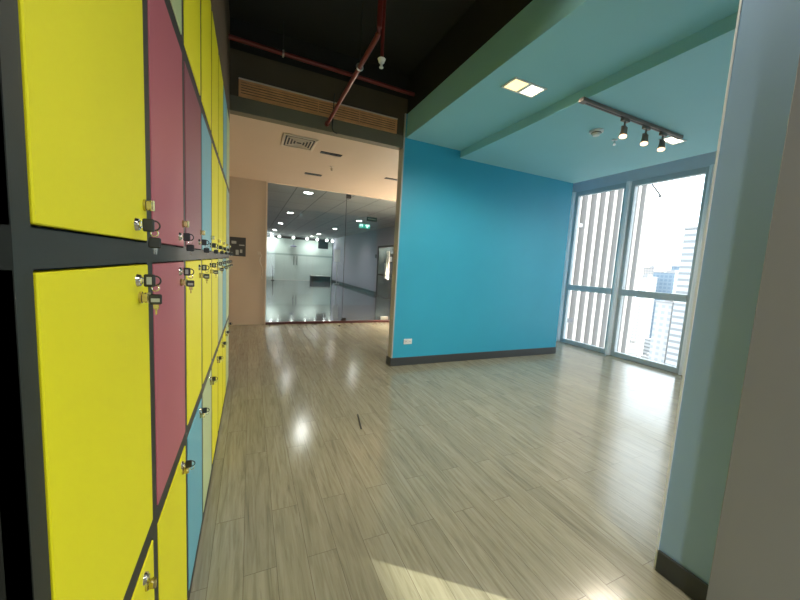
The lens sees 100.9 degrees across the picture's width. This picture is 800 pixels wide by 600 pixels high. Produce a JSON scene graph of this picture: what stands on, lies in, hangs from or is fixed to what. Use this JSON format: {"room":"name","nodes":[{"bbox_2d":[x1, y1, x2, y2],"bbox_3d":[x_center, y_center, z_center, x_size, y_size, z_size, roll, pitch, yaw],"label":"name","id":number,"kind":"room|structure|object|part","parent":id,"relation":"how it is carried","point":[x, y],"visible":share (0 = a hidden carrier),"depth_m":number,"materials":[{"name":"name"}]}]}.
{"room":"locker area","nodes":[
{"label":"locker area","id":0,"kind":"room"},
{"bbox_2d":[211,0,229,121],"bbox_3d":[-1.221,-2.012,1.530,0.602,0.965,3.405,1,7,-24],"label":"wall","id":1,"kind":"structure","parent":0,"point":[220,8],"depth_m":2.54,"materials":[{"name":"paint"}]},
{"bbox_2d":[0,0,230,255],"bbox_3d":[-1.215,-0.890,1.666,0.500,1.290,3.380,1,7,-24],"label":"upper cabinet","id":2,"kind":"object","parent":1,"relation":"attached to","point":[114,116],"visible":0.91,"depth_m":0.50,"materials":[{"name":"yellow laminate"}]},
{"bbox_3d":[-0.434,-0.386,0.471,0.021,0.580,0.395,1,7,-24],"label":"door","id":3,"kind":"part","parent":2,"relation":"part of","materials":[{"name":"yellow laminate"}]},
{"bbox_2d":[141,218,160,254],"bbox_3d":[-0.472,-0.120,0.627,0.030,0.066,0.008,1,7,-24],"label":"key","id":4,"kind":"object","parent":2,"relation":"attached to","point":[148,225],"visible":1,"depth_m":0.63,"materials":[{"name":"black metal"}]},
{"bbox_3d":[-0.610,-0.437,0.858,0.021,0.580,0.369,1,7,-24],"label":"door","id":5,"kind":"part","parent":2,"relation":"part of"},
{"bbox_3d":[-0.572,-1.078,0.791,0.021,0.612,0.369,1,7,-24],"label":"door","id":6,"kind":"part","parent":2,"relation":"part of","materials":[{"name":"green laminate"}]},
{"bbox_2d":[183,233,193,254],"bbox_3d":[-0.642,-0.169,1.003,0.030,0.066,0.008,1,7,-24],"label":"key","id":7,"kind":"object","parent":2,"relation":"attached to","point":[186,236],"visible":1,"depth_m":1.00,"materials":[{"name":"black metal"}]},
{"bbox_3d":[-0.742,-1.127,1.166,0.021,0.612,0.369,1,7,-24],"label":"door","id":8,"kind":"part","parent":2,"relation":"part of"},
{"bbox_3d":[-0.780,-0.486,1.233,0.021,0.580,0.369,1,7,-24],"label":"door","id":9,"kind":"part","parent":2,"relation":"part of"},
{"bbox_2d":[201,239,208,255],"bbox_3d":[-0.812,-0.218,1.378,0.030,0.066,0.008,1,7,-24],"label":"key","id":10,"kind":"object","parent":2,"relation":"attached to","point":[204,242],"visible":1,"depth_m":1.38,"materials":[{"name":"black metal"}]},
{"bbox_3d":[-0.912,-1.177,1.542,0.021,0.612,0.369,1,7,-24],"label":"door","id":11,"kind":"part","parent":2,"relation":"part of","materials":[{"name":"yellow laminate"}]},
{"bbox_3d":[-0.950,-0.535,1.609,0.021,0.580,0.369,1,7,-24],"label":"door","id":12,"kind":"part","parent":2,"relation":"part of","materials":[{"name":"teal laminate"}]},
{"bbox_2d":[212,243,217,255],"bbox_3d":[-0.982,-0.268,1.754,0.030,0.066,0.008,1,7,-24],"label":"key","id":13,"kind":"object","parent":2,"relation":"attached to","point":[213,244],"visible":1,"depth_m":1.75,"materials":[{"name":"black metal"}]},
{"bbox_3d":[-1.082,-1.226,1.917,0.021,0.612,0.369,1,7,-24],"label":"door","id":14,"kind":"part","parent":2,"relation":"part of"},
{"bbox_3d":[-1.120,-0.585,1.984,0.021,0.580,0.369,1,7,-24],"label":"door","id":15,"kind":"part","parent":2,"relation":"part of","materials":[{"name":"yellow wood"}]},
{"bbox_3d":[-1.252,-1.275,2.292,0.021,0.612,0.369,1,7,-24],"label":"door","id":16,"kind":"part","parent":2,"relation":"part of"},
{"bbox_3d":[-1.290,-0.634,2.359,0.021,0.580,0.369,1,7,-24],"label":"door","id":17,"kind":"part","parent":2,"relation":"part of","materials":[{"name":"yellow wood"}]},
{"bbox_3d":[-1.422,-1.324,2.667,0.021,0.612,0.369,1,7,-24],"label":"door","id":18,"kind":"part","parent":2,"relation":"part of","materials":[{"name":"blue wood"}]},
{"bbox_3d":[-1.460,-0.683,2.735,0.021,0.580,0.369,1,7,-24],"label":"door","id":19,"kind":"part","parent":2,"relation":"part of","materials":[{"name":"yellow wood"}]},
{"bbox_3d":[-1.630,-0.732,3.110,0.021,0.580,0.369,1,7,-24],"label":"door","id":20,"kind":"part","parent":2,"relation":"part of","materials":[{"name":"wood"}]},
{"bbox_3d":[-1.592,-1.374,3.043,0.021,0.612,0.369,1,7,-24],"label":"door","id":21,"kind":"part","parent":2,"relation":"part of","materials":[{"name":"wood"}]},
{"bbox_2d":[229,176,265,324],"bbox_3d":[-2.949,-0.881,6.222,0.762,2.713,0.120,1,7,-24],"label":"wall","id":22,"kind":"structure","parent":0,"point":[247,197],"depth_m":6.20,"materials":[{"name":"beige paint"}]},
{"bbox_2d":[230,237,245,256],"bbox_3d":[-2.997,-0.984,6.106,0.268,0.347,0.023,1,7,-24],"label":"switch panel","id":23,"kind":"object","parent":22,"relation":"attached to","point":[238,244],"visible":0.98,"depth_m":6.10,"materials":[{"name":"black plastic"}]},
{"bbox_2d":[257,252,262,278],"bbox_3d":[-2.664,-0.654,6.298,0.099,0.520,0.028,1,7,-24],"label":"cord","id":24,"kind":"object","parent":22,"relation":"attached to","point":[258,253],"visible":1,"depth_m":6.28,"materials":[{"name":"beige plastic"}]},
{"bbox_2d":[265,320,389,324],"bbox_3d":[-1.132,0.471,7.172,3.315,0.045,0.070,1,7,-24],"label":"trim","id":25,"kind":"structure","parent":22,"relation":"attached to","point":[346,321],"depth_m":6.92,"materials":[{"name":"metal"}]},
{"bbox_2d":[264,181,395,324],"bbox_3d":[-1.070,-0.856,7.042,3.338,2.713,0.082,1,7,-24],"label":"window","id":26,"kind":"structure","parent":22,"relation":"in","point":[266,181],"depth_m":6.42,"materials":[{"name":"clear glass"}]},
{"bbox_2d":[341,194,389,320],"bbox_3d":[-0.657,-0.867,7.224,1.165,2.654,0.154,1,7,-24],"label":"door","id":27,"kind":"structure","parent":26,"relation":"attached to","point":[348,196],"depth_m":7.36,"materials":[{"name":"clear glass"}]},
{"bbox_3d":[-0.282,-0.780,7.406,0.032,0.620,0.154,1,7,-24],"label":"pull handle","id":28,"kind":"part","parent":27,"relation":"part of","materials":[{"name":"metal"}]},
{"bbox_2d":[267,233,331,239],"bbox_3d":[-7.741,-2.614,19.933,7.350,2.750,0.100,1,7,-24],"label":"wall","id":29,"kind":"structure","parent":0,"point":[267,233],"depth_m":20.37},
{"bbox_2d":[266,235,332,280],"bbox_3d":[-6.186,-2.549,20.618,4.150,2.660,0.130,1,7,-24],"label":"storefront","id":30,"kind":"object","parent":29,"relation":"attached to","point":[289,265],"visible":0.82,"depth_m":20.52,"materials":[{"name":"glass"}]},
{"bbox_3d":[-7.854,-2.251,19.918,0.540,1.980,0.030,1,7,-24],"label":"glass panel","id":31,"kind":"part","parent":30,"relation":"part of","materials":[{"name":"clear glass"}]},
{"bbox_3d":[-7.353,-2.246,20.146,0.540,1.980,0.030,1,7,-24],"label":"glass panel","id":32,"kind":"part","parent":30,"relation":"part of","materials":[{"name":"clear glass"}]},
{"bbox_3d":[-6.804,-2.239,20.395,0.645,1.980,0.030,1,7,-24],"label":"door","id":33,"kind":"part","parent":30,"relation":"part of","materials":[{"name":"white glass"}]},
{"bbox_3d":[-6.208,-2.233,20.666,0.645,1.980,0.030,1,7,-24],"label":"door","id":34,"kind":"part","parent":30,"relation":"part of","materials":[{"name":"white glass"}]},
{"bbox_3d":[-5.173,-2.221,21.137,1.610,1.980,0.030,1,7,-24],"label":"glass panel","id":35,"kind":"part","parent":30,"relation":"part of","materials":[{"name":"clear glass"}]},
{"bbox_2d":[229,0,474,74],"bbox_3d":[2.394,-2.242,0.638,6.640,0.100,8.125,1,7,-24],"label":"ceiling","id":36,"kind":"structure","parent":0,"point":[413,28],"depth_m":3.12,"materials":[{"name":"black paint"}]},
{"bbox_2d":[229,21,414,96],"bbox_3d":[-0.686,-2.500,3.391,1.906,0.319,0.068,0,7,-26],"label":"pipe","id":37,"kind":"object","parent":36,"relation":"hanging from","point":[282,53],"visible":0.99,"depth_m":3.29,"materials":[{"name":"red paint"}]},
{"bbox_2d":[325,0,382,126],"bbox_3d":[-0.443,-2.188,2.831,0.060,0.795,1.637,1,7,-24],"label":"pipe","id":38,"kind":"object","parent":36,"relation":"hanging from","point":[359,66],"visible":1,"depth_m":2.48,"materials":[{"name":"red paint"}]},
{"bbox_3d":[-0.284,-2.170,2.483,0.007,0.740,0.007,9,8,43],"label":"rod","id":39,"kind":"part","parent":38,"relation":"part of","materials":[{"name":"metal"}]},
{"bbox_2d":[378,0,385,68],"bbox_3d":[-0.113,-2.109,2.381,0.060,0.820,0.060,1,7,-24],"label":"pipe","id":40,"kind":"object","parent":36,"relation":"attached to","point":[381,59],"visible":0.98,"depth_m":2.39,"materials":[{"name":"red paint"}]},
{"bbox_2d":[332,226,394,299],"bbox_3d":[-2.208,-1.962,16.809,0.150,2.750,14.520,1,7,-24],"label":"wall","id":41,"kind":"structure","parent":0,"point":[359,263],"depth_m":15.92,"materials":[{"name":"grey paint"}]},
{"bbox_2d":[331,280,375,294],"bbox_3d":[-3.163,-0.894,18.683,0.015,0.130,10.600,1,7,-24],"label":"baseboard","id":42,"kind":"structure","parent":41,"relation":"attached to","point":[338,282],"depth_m":16.49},
{"bbox_2d":[376,245,393,298],"bbox_3d":[-0.524,-1.086,12.800,0.104,2.040,2.120,1,7,-24],"label":"door","id":43,"kind":"structure","parent":41,"relation":"in","point":[383,286],"depth_m":13.09,"materials":[{"name":"glass"}]},
{"bbox_2d":[389,254,392,262],"bbox_3d":[-0.337,-1.567,12.401,0.012,0.340,0.360,1,7,-24],"label":"notice","id":44,"kind":"object","parent":43,"relation":"attached to","point":[391,255],"visible":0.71,"depth_m":12.35,"materials":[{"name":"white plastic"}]},
{"bbox_2d":[230,17,572,357],"bbox_3d":[0.139,-0.911,4.225,5.530,3.550,0.115,1,7,-24],"label":"wall","id":45,"kind":"structure","parent":0,"point":[482,246],"depth_m":4.47,"materials":[{"name":"paint"}]},
{"bbox_2d":[230,94,403,149],"bbox_3d":[-0.808,-1.925,3.663,1.920,0.142,0.104,1,7,-24],"label":"trim","id":46,"kind":"structure","parent":45,"relation":"attached to","point":[240,106],"depth_m":3.55,"materials":[{"name":"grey paint"}]},
{"bbox_2d":[239,77,397,133],"bbox_3d":[-0.806,-2.072,3.577,1.690,0.166,0.029,1,7,-24],"label":"air vent","id":47,"kind":"object","parent":45,"relation":"in","point":[249,89],"visible":1,"depth_m":3.52,"materials":[{"name":"brown wood"}]},
{"bbox_2d":[332,93,336,133],"bbox_3d":[-0.708,-2.030,3.604,0.018,0.400,0.076,8,7,37],"label":"hanging cable","id":48,"kind":"object","parent":47,"relation":"hanging from","point":[334,93],"visible":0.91,"depth_m":3.58,"materials":[{"name":"plastic"}]},
{"bbox_2d":[386,356,390,365],"bbox_3d":[-0.148,0.795,4.320,0.013,0.108,0.144,1,7,-24],"label":"baseboard","id":49,"kind":"structure","parent":45,"relation":"attached to","point":[388,359],"depth_m":4.31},
{"bbox_2d":[404,339,411,343],"bbox_3d":[0.103,0.544,4.329,0.118,0.070,0.012,1,7,-24],"label":"wall outlet","id":50,"kind":"object","parent":45,"relation":"attached to","point":[406,341],"visible":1,"depth_m":4.33,"materials":[{"name":"white plastic"}]},
{"bbox_2d":[391,347,555,365],"bbox_3d":[1.231,0.818,4.876,2.974,0.108,0.014,1,7,-24],"label":"baseboard","id":51,"kind":"structure","parent":45,"relation":"attached to","point":[401,361],"depth_m":4.75,"materials":[{"name":"black wood"}]},
{"bbox_2d":[229,114,582,238],"bbox_3d":[-3.537,-3.342,15.719,11.500,0.137,24.275,1,7,-24],"label":"ceiling","id":52,"kind":"structure","parent":0,"point":[257,152],"depth_m":5.66,"materials":[{"name":"paint"}]},
{"bbox_2d":[281,133,318,150],"bbox_3d":[-1.226,-1.908,4.015,0.390,0.014,0.440,1,7,-24],"label":"ceiling vent","id":53,"kind":"object","parent":52,"relation":"in","point":[288,140],"visible":1,"depth_m":3.99,"materials":[{"name":"beige plastic"}]},
{"bbox_2d":[304,172,321,176],"bbox_3d":[-1.435,-2.074,5.468,0.270,0.010,0.100,1,7,-24],"label":"recessed slot","id":54,"kind":"object","parent":52,"relation":"attached to","point":[305,172],"visible":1,"depth_m":5.45,"materials":[{"name":"black plastic"}]},
{"bbox_2d":[318,239,327,248],"bbox_3d":[-4.808,-3.555,20.718,0.620,0.700,0.060,1,7,-24],"label":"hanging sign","id":55,"kind":"object","parent":52,"relation":"hanging from","point":[322,244],"visible":0.88,"depth_m":20.68,"materials":[{"name":"black plastic"}]},
{"bbox_2d":[320,151,341,156],"bbox_3d":[-0.912,-1.929,4.375,0.280,0.010,0.080,1,7,-24],"label":"recessed slot","id":56,"kind":"object","parent":52,"relation":"attached to","point":[322,152],"visible":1,"depth_m":4.37,"materials":[{"name":"black plastic"}]},
{"bbox_2d":[359,224,369,228],"bbox_3d":[-1.322,-2.748,12.329,0.420,0.145,0.062,1,7,-24],"label":"exit sign","id":57,"kind":"object","parent":52,"relation":"hanging from","point":[366,226],"visible":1,"depth_m":12.31,"materials":[{"name":"green plastic"}]},
{"bbox_2d":[367,212,376,221],"bbox_3d":[-0.785,-2.347,9.301,0.300,0.260,0.035,1,7,-24],"label":"direction sign","id":58,"kind":"object","parent":52,"relation":"hanging from","point":[373,219],"visible":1,"depth_m":9.29,"materials":[{"name":"grey plastic"}]},
{"bbox_3d":[-0.790,-2.273,9.311,0.300,0.110,0.030,1,7,-24],"label":"sign panel","id":59,"kind":"part","parent":58,"relation":"part of","materials":[{"name":"plastic"}]},
{"bbox_2d":[189,279,692,599],"bbox_3d":[-2.039,-0.039,12.339,11.500,0.120,32.400,1,7,-24],"label":"floor","id":60,"kind":"structure","parent":0,"point":[544,476],"depth_m":2.14,"materials":[{"name":"brown wood"}]},
{"bbox_2d":[0,248,230,599],"bbox_3d":[-1.291,0.393,1.800,0.500,1.295,3.380,1,7,-24],"label":"cabinet","id":61,"kind":"object","parent":60,"relation":"on","point":[103,396],"visible":0.97,"depth_m":0.49,"materials":[{"name":"multicoloured metal"}]},
{"bbox_3d":[-0.471,0.235,0.536,0.021,0.574,0.395,1,7,-24],"label":"door","id":62,"kind":"part","parent":61,"relation":"part of","materials":[{"name":"yellow wood"}]},
{"bbox_3d":[-0.508,0.866,0.602,0.021,0.597,0.395,1,7,-24],"label":"door","id":63,"kind":"part","parent":61,"relation":"part of","materials":[{"name":"yellow wood"}]},
{"bbox_2d":[143,274,161,314],"bbox_3d":[-0.478,-0.010,0.639,0.030,0.078,0.009,1,7,-24],"label":"key","id":64,"kind":"object","parent":61,"relation":"attached to","point":[149,280],"visible":1,"depth_m":0.64,"materials":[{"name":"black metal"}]},
{"bbox_3d":[-0.646,0.184,0.923,0.021,0.574,0.369,1,7,-24],"label":"door","id":65,"kind":"part","parent":61,"relation":"part of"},
{"bbox_3d":[-0.683,0.815,0.989,0.021,0.597,0.369,1,7,-24],"label":"door","id":66,"kind":"part","parent":61,"relation":"part of","materials":[{"name":"yellow wood"}]},
{"bbox_2d":[183,268,193,292],"bbox_3d":[-0.648,-0.059,1.014,0.030,0.078,0.009,1,7,-24],"label":"key","id":67,"kind":"object","parent":61,"relation":"attached to","point":[187,271],"visible":1,"depth_m":1.01,"materials":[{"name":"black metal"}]},
{"bbox_2d":[185,460,194,469],"bbox_3d":[-0.683,0.538,1.077,0.030,0.033,0.008,1,7,-24],"label":"key","id":68,"kind":"object","parent":61,"relation":"attached to","point":[188,464],"visible":1,"depth_m":1.07,"materials":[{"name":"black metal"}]},
{"bbox_3d":[-0.816,0.135,1.298,0.021,0.574,0.369,1,7,-24],"label":"door","id":69,"kind":"part","parent":61,"relation":"part of","materials":[{"name":"yellow wood"}]},
{"bbox_3d":[-0.854,0.765,1.364,0.021,0.597,0.369,1,7,-24],"label":"door","id":70,"kind":"part","parent":61,"relation":"part of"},
{"bbox_2d":[201,265,208,282],"bbox_3d":[-0.818,-0.109,1.389,0.030,0.078,0.009,1,7,-24],"label":"key","id":71,"kind":"object","parent":61,"relation":"attached to","point":[204,267],"visible":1,"depth_m":1.39,"materials":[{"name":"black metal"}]},
{"bbox_2d":[202,407,209,414],"bbox_3d":[-0.853,0.488,1.452,0.030,0.033,0.008,1,7,-24],"label":"key","id":72,"kind":"object","parent":61,"relation":"attached to","point":[204,410],"visible":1,"depth_m":1.45,"materials":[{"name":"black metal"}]},
{"bbox_3d":[-0.986,0.085,1.673,0.021,0.574,0.369,1,7,-24],"label":"door","id":73,"kind":"part","parent":61,"relation":"part of","materials":[{"name":"yellow laminate"}]},
{"bbox_3d":[-1.024,0.716,1.739,0.021,0.597,0.369,1,7,-24],"label":"door","id":74,"kind":"part","parent":61,"relation":"part of","materials":[{"name":"wood"}]},
{"bbox_2d":[212,263,217,275],"bbox_3d":[-0.988,-0.158,1.765,0.030,0.078,0.009,1,7,-24],"label":"key","id":75,"kind":"object","parent":61,"relation":"attached to","point":[213,264],"visible":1,"depth_m":1.76,"materials":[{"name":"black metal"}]},
{"bbox_3d":[-1.156,0.036,2.049,0.021,0.574,0.369,1,7,-24],"label":"door","id":76,"kind":"part","parent":61,"relation":"part of","materials":[{"name":"yellow wood"}]},
{"bbox_3d":[-1.194,0.667,2.115,0.021,0.597,0.369,1,7,-24],"label":"door","id":77,"kind":"part","parent":61,"relation":"part of","materials":[{"name":"yellow wood"}]},
{"bbox_3d":[-1.364,0.618,2.490,0.021,0.597,0.369,1,7,-24],"label":"door","id":78,"kind":"part","parent":61,"relation":"part of","materials":[{"name":"yellow wood"}]},
{"bbox_3d":[-1.327,-0.013,2.424,0.021,0.574,0.369,1,7,-24],"label":"door","id":79,"kind":"part","parent":61,"relation":"part of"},
{"bbox_2d":[218,262,223,271],"bbox_3d":[-1.158,-0.207,2.140,0.030,0.078,0.009,1,7,-24],"label":"key","id":80,"kind":"object","parent":61,"relation":"attached to","point":[219,263],"visible":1,"depth_m":2.14,"materials":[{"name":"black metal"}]},
{"bbox_3d":[-1.534,0.569,2.865,0.021,0.597,0.369,1,7,-24],"label":"door","id":81,"kind":"part","parent":61,"relation":"part of","materials":[{"name":"yellow wood"}]},
{"bbox_3d":[-1.496,-0.062,2.799,0.021,0.574,0.369,1,7,-24],"label":"door","id":82,"kind":"part","parent":61,"relation":"part of","materials":[{"name":"laminate"}]},
{"bbox_3d":[-1.667,-0.112,3.175,0.021,0.574,0.369,1,7,-24],"label":"door","id":83,"kind":"part","parent":61,"relation":"part of","materials":[{"name":"wood"}]},
{"bbox_3d":[-1.704,0.519,3.241,0.021,0.597,0.369,1,7,-24],"label":"door","id":84,"kind":"part","parent":61,"relation":"part of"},
{"bbox_2d":[310,275,330,281],"bbox_3d":[-5.021,-1.350,20.794,1.240,0.380,0.490,1,7,-24],"label":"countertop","id":85,"kind":"structure","parent":60,"relation":"on","point":[314,278],"depth_m":20.57,"materials":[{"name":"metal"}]},
{"bbox_2d":[333,249,339,283],"bbox_3d":[-3.652,-1.911,19.125,0.340,2.000,0.240,1,7,-24],"label":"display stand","id":86,"kind":"object","parent":60,"relation":"on","point":[336,252],"visible":0.94,"depth_m":19.05,"materials":[{"name":"white plastic"}]},
{"bbox_2d":[408,0,532,112],"bbox_3d":[1.791,-1.974,0.340,0.100,0.440,8.015,1,7,-24],"label":"wall","id":87,"kind":"structure","parent":0,"point":[483,19],"depth_m":2.96,"materials":[{"name":"black paint"}]},
{"bbox_2d":[388,113,405,357],"bbox_3d":[-0.046,-0.695,4.170,0.017,3.110,0.124,1,7,-24],"label":"trim","id":88,"kind":"structure","parent":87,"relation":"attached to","point":[401,152],"depth_m":4.16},
{"bbox_2d":[406,0,739,150],"bbox_3d":[2.084,-1.615,0.519,0.790,0.276,8.015,1,7,-24],"label":"ceiling","id":89,"kind":"structure","parent":0,"point":[563,47],"depth_m":2.38,"materials":[{"name":"paint"}]},
{"bbox_2d":[501,77,546,97],"bbox_3d":[1.035,-1.768,2.758,0.342,0.008,0.172,1,7,-24],"label":"recessed light","id":90,"kind":"object","parent":89,"relation":"in","point":[520,86],"visible":1,"depth_m":2.75,"materials":[{"name":"white plastic"}]},
{"bbox_2d":[460,12,737,182],"bbox_3d":[3.415,-1.556,1.130,2.140,0.365,8.015,1,7,-24],"label":"ceiling","id":91,"kind":"structure","parent":0,"point":[680,88],"depth_m":3.06,"materials":[{"name":"paint"}]},
{"bbox_2d":[589,128,603,136],"bbox_3d":[1.952,-1.659,3.287,0.124,0.050,0.124,1,7,-24],"label":"smoke detector","id":92,"kind":"object","parent":91,"relation":"attached to","point":[596,132],"visible":1,"depth_m":3.26,"materials":[{"name":"white plastic"}]},
{"bbox_2d":[578,97,682,139],"bbox_3d":[2.139,-1.625,2.995,1.460,0.032,0.050,1,7,-24],"label":"rail","id":93,"kind":"object","parent":91,"relation":"attached to","point":[584,100],"visible":1,"depth_m":2.91,"materials":[{"name":"brown metal"}]},
{"bbox_2d":[619,117,629,138],"bbox_3d":[1.998,-1.524,2.934,0.095,0.171,0.063,1,7,-24],"label":"track spotlight","id":94,"kind":"object","parent":93,"relation":"attached to","point":[623,133],"visible":1,"depth_m":2.92,"materials":[{"name":"brown metal"}]},
{"bbox_2d":[640,125,650,145],"bbox_3d":[2.280,-1.521,3.062,0.095,0.171,0.063,1,7,-24],"label":"track spotlight","id":95,"kind":"object","parent":93,"relation":"attached to","point":[644,141],"visible":1,"depth_m":3.05,"materials":[{"name":"brown metal"}]},
{"bbox_2d":[657,132,667,151],"bbox_3d":[2.526,-1.518,3.174,0.095,0.171,0.063,1,7,-24],"label":"track spotlight","id":96,"kind":"object","parent":93,"relation":"attached to","point":[661,147],"visible":1,"depth_m":3.17,"materials":[{"name":"brown metal"}]},
{"bbox_2d":[658,136,686,144],"bbox_3d":[2.802,-1.641,3.398,0.252,0.008,0.132,1,7,-24],"label":"recessed light","id":97,"kind":"object","parent":91,"relation":"in","point":[670,140],"visible":0.7,"depth_m":3.40,"materials":[{"name":"white plastic"}]},
{"bbox_2d":[573,151,716,191],"bbox_3d":[5.157,-1.915,2.395,0.150,0.790,8.960,1,7,-24],"label":"wall","id":98,"kind":"structure","parent":0,"point":[703,160],"depth_m":5.08,"materials":[{"name":"blue paint"}]},
{"bbox_2d":[556,192,575,340],"bbox_3d":[3.237,-0.609,6.401,0.162,2.860,0.060,1,7,-24],"label":"trim","id":99,"kind":"structure","parent":98,"relation":"attached to","point":[573,193],"depth_m":6.35,"materials":[{"name":"grey metal"}]},
{"bbox_2d":[560,183,625,353],"bbox_3d":[3.457,-0.549,5.953,0.090,2.860,0.945,1,7,-24],"label":"window","id":100,"kind":"structure","parent":98,"relation":"in","point":[569,287],"depth_m":6.18,"materials":[{"name":"grey metal"}]},
{"bbox_2d":[605,181,631,354],"bbox_3d":[3.649,-0.489,5.492,0.162,2.860,0.060,1,7,-24],"label":"trim","id":101,"kind":"structure","parent":98,"relation":"attached to","point":[628,183],"depth_m":5.45,"materials":[{"name":"grey metal"}]},
{"bbox_2d":[610,166,708,372],"bbox_3d":[3.882,-0.426,5.015,0.090,2.860,1.010,1,7,-24],"label":"window","id":102,"kind":"structure","parent":98,"relation":"in","point":[622,291],"depth_m":5.10,"materials":[{"name":"grey metal"}]},
{"bbox_2d":[678,164,714,375],"bbox_3d":[4.087,-0.363,4.524,0.162,2.860,0.060,1,7,-24],"label":"trim","id":103,"kind":"structure","parent":98,"relation":"attached to","point":[711,167],"depth_m":4.49,"materials":[{"name":"grey metal"}]},
{"bbox_2d":[659,0,799,583],"bbox_3d":[1.504,-0.293,1.218,0.359,3.105,0.440,1,7,-24],"label":"wall column","id":104,"kind":"structure","parent":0,"point":[767,49],"depth_m":1.28,"materials":[{"name":"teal paint"}]},
{"bbox_2d":[655,550,707,599],"bbox_3d":[1.198,1.183,1.405,0.013,0.100,0.192,1,7,-24],"label":"baseboard","id":105,"kind":"structure","parent":104,"relation":"attached to","point":[682,578],"depth_m":1.40,"materials":[{"name":"black wood"}]},
{"bbox_2d":[653,0,742,568],"bbox_3d":[1.242,-0.186,1.357,0.008,2.834,0.007,1,7,-24],"label":"trim","id":106,"kind":"structure","parent":104,"relation":"attached to","point":[740,1],"depth_m":1.36,"materials":[{"name":"grey metal"}]},
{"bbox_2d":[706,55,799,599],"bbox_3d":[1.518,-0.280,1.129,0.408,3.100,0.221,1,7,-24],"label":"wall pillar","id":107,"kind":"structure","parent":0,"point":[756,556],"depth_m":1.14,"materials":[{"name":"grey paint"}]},
{"label":"outside","id":108,"kind":"structure","parent":0,"visible":0},
{"bbox_2d":[630,297,642,357],"bbox_3d":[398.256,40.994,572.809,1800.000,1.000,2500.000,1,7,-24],"label":"ground","id":109,"kind":"structure","parent":108,"point":[638,353],"depth_m":560.15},
{"bbox_2d":[565,184,661,353],"bbox_3d":[7.860,13.102,36.172,28.520,120.000,16.120,1,7,-24],"label":"office tower","id":110,"kind":"structure","parent":109,"relation":"on","point":[599,214],"depth_m":30.12,"materials":[{"name":"white concrete"}]},
{"bbox_2d":[627,341,637,355],"bbox_3d":[183.301,46.070,270.428,14.140,26.478,8.998,2,6,-15],"label":"building","id":111,"kind":"structure","parent":109,"relation":"on","point":[631,347],"depth_m":266.57,"materials":[{"name":"white concrete"}]},
{"bbox_2d":[631,274,657,351],"bbox_3d":[258.715,13.864,351.231,18.800,82.500,8.800,1,7,-24],"label":"apartment tower","id":112,"kind":"structure","parent":109,"relation":"on","point":[643,312],"depth_m":347.25,"materials":[{"name":"white concrete"}]},
{"bbox_2d":[640,353,648,358],"bbox_3d":[205.558,52.208,274.183,8.398,16.116,7.980,1,6,-22],"label":"building","id":113,"kind":"structure","parent":109,"relation":"on","point":[646,356],"depth_m":273.10,"materials":[{"name":"white concrete"}]},
{"bbox_2d":[642,338,650,354],"bbox_3d":[226.631,46.029,294.969,11.814,26.542,12.198,2,6,-13],"label":"building","id":114,"kind":"structure","parent":109,"relation":"on","point":[647,341],"depth_m":296.23,"materials":[{"name":"white concrete"}]},
{"bbox_2d":[643,265,664,276],"bbox_3d":[311.676,4.408,413.791,20.800,94.500,12.800,1,7,-24],"label":"apartment tower","id":115,"kind":"structure","parent":109,"relation":"on","point":[647,270],"depth_m":405.58,"materials":[{"name":"white concrete"}]},
{"bbox_2d":[648,300,673,363],"bbox_3d":[152.107,31.829,191.400,12.800,67.500,8.800,1,7,-24],"label":"apartment tower","id":116,"kind":"structure","parent":109,"relation":"on","point":[662,316],"depth_m":186.96,"materials":[{"name":"white concrete"}]},
{"bbox_2d":[649,270,678,337],"bbox_3d":[296.032,11.767,363.442,40.800,88.500,20.800,1,7,-24],"label":"glass tower","id":117,"kind":"structure","parent":109,"relation":"on","point":[666,281],"depth_m":350.45,"materials":[{"name":"blue glass"}]},
{"bbox_2d":[671,266,678,269],"bbox_3d":[354.352,4.619,416.570,30.800,98.500,18.800,1,7,-24],"label":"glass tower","id":118,"kind":"structure","parent":109,"relation":"on","point":[672,267],"depth_m":410.27,"materials":[{"name":"glass"}]},
{"bbox_2d":[665,226,697,366],"bbox_3d":[160.569,15.599,163.529,28.800,106.500,33.300,1,7,-24],"label":"apartment tower","id":119,"kind":"structure","parent":109,"relation":"on","point":[687,252],"depth_m":168.37,"materials":[{"name":"white concrete"}]}
]}

